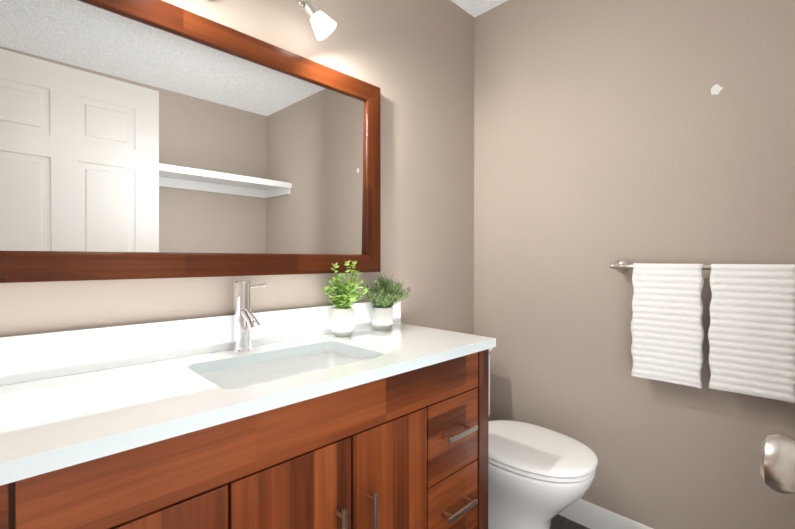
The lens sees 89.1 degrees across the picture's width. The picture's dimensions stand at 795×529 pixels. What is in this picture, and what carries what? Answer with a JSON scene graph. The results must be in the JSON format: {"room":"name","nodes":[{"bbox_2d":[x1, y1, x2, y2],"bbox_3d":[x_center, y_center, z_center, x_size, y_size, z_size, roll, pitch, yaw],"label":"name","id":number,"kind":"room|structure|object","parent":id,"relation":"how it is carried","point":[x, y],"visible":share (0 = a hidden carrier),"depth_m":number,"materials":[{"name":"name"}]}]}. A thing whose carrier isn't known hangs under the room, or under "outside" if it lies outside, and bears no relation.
{"room":"bathroom","nodes":[
{"label":"bathroom","id":0,"kind":"room"},
{"bbox_2d":[0,0,473,336],"bbox_3d":[-0.339,-0.083,1.497,2.200,2.440,0.100,-1,1,-45],"label":"wall","id":1,"kind":"structure","parent":0,"point":[413,60],"depth_m":1.73,"materials":[{"name":"beige paint"}]},
{"bbox_2d":[0,0,380,282],"bbox_3d":[-0.526,-0.337,1.214,1.251,0.745,0.031,-1,1,-45],"label":"mirror","id":2,"kind":"object","parent":1,"relation":"attached to","point":[146,139],"visible":0.95,"depth_m":1.11,"materials":[{"name":"brown wood"}]},
{"bbox_2d":[210,0,336,40],"bbox_3d":[-0.665,-0.807,0.968,1.184,0.150,0.179,-1,1,-45],"label":"sconce","id":3,"kind":"object","parent":1,"relation":"attached to","point":[323,25],"visible":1,"depth_m":1.29,"materials":[{"name":"silver metal"}]},
{"bbox_2d":[451,0,507,17],"bbox_3d":[0.110,-1.336,0.169,3.400,0.100,2.600,-1,1,-45],"label":"ceiling","id":4,"kind":"structure","parent":0,"point":[474,8],"depth_m":2.04,"materials":[{"name":"white paint"}]},
{"bbox_2d":[550,514,588,528],"bbox_3d":[0.110,1.204,0.201,3.400,0.100,2.600,-1,1,-45],"label":"floor","id":5,"kind":"structure","parent":0,"point":[559,521],"depth_m":1.76,"materials":[{"name":"tile"}]},
{"bbox_2d":[0,345,495,528],"bbox_3d":[-0.332,0.717,1.085,1.412,0.849,0.506,-1,1,-45],"label":"bathroom vanity","id":6,"kind":"object","parent":5,"relation":"on","point":[301,418],"depth_m":0.91,"materials":[{"name":"brown wood"}]},
{"bbox_2d":[0,321,495,476],"bbox_3d":[-0.334,0.277,1.089,1.422,0.030,0.489,-1,1,-45],"label":"countertop","id":7,"kind":"structure","parent":6,"relation":"on","point":[57,416],"depth_m":0.86,"materials":[{"name":"white stone"}]},
{"bbox_2d":[233,281,266,352],"bbox_3d":[-0.424,0.155,1.212,0.106,0.210,0.127,-1,1,-45],"label":"faucet","id":8,"kind":"object","parent":7,"relation":"on","point":[246,323],"visible":1,"depth_m":1.20,"materials":[{"name":"silver metal"}]},
{"bbox_2d":[208,345,363,384],"bbox_3d":[-0.291,0.357,1.112,0.480,0.156,0.301,-1,1,-45],"label":"sink","id":9,"kind":"object","parent":7,"relation":"in","point":[239,372],"depth_m":1.24,"materials":[{"name":"white ceramic"}]},
{"bbox_2d":[323,260,368,336],"bbox_3d":[-0.160,0.120,1.441,0.167,0.274,0.168,-1,1,-45],"label":"plant","id":10,"kind":"object","parent":7,"relation":"on","point":[342,320],"visible":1,"depth_m":1.43,"materials":[{"name":"green plant"}]},
{"bbox_2d":[360,274,411,330],"bbox_3d":[-0.024,0.143,1.567,0.226,0.224,0.176,-1,1,-45],"label":"plant","id":11,"kind":"object","parent":7,"relation":"on","point":[385,298],"visible":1,"depth_m":1.56,"materials":[{"name":"green plant"}]},
{"bbox_2d":[488,348,597,528],"bbox_3d":[0.433,0.756,1.671,0.394,0.757,0.726,-1,1,-45],"label":"toilet","id":12,"kind":"object","parent":5,"relation":"on","point":[539,477],"visible":0.4,"depth_m":1.48,"materials":[{"name":"white ceramic"}]},
{"bbox_2d":[474,0,794,528],"bbox_3d":[1.286,-0.081,1.342,0.100,2.440,2.600,-1,1,-45],"label":"wall","id":13,"kind":"structure","parent":0,"point":[607,133],"depth_m":1.63,"materials":[{"name":"beige paint"}]},
{"bbox_2d":[558,499,652,528],"bbox_3d":[1.246,1.087,1.317,0.014,0.105,2.396,-1,1,-45],"label":"baseboard","id":14,"kind":"structure","parent":13,"relation":"attached to","point":[587,514],"depth_m":1.72,"materials":[{"name":"white paint"}]},
{"bbox_2d":[610,260,794,402],"bbox_3d":[1.099,0.207,1.400,0.089,0.449,0.664,-1,1,-45],"label":"towel rail","id":15,"kind":"object","parent":13,"relation":"attached to","point":[751,334],"visible":1,"depth_m":1.36,"materials":[{"name":"white fabric"}]},
{"bbox_2d":[711,84,722,94],"bbox_3d":[1.127,-0.617,1.425,0.001,0.038,0.036,-1,1,-45],"label":"wall hook","id":16,"kind":"object","parent":13,"relation":"attached to","point":[716,89],"depth_m":1.43,"materials":[{"name":"white paint"}]},
{"bbox_2d":[760,434,794,493],"bbox_3d":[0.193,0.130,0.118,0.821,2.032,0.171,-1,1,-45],"label":"door knob","id":17,"kind":"object","parent":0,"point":[777,462],"depth_m":0.39,"materials":[{"name":"silver metal"}]}
]}

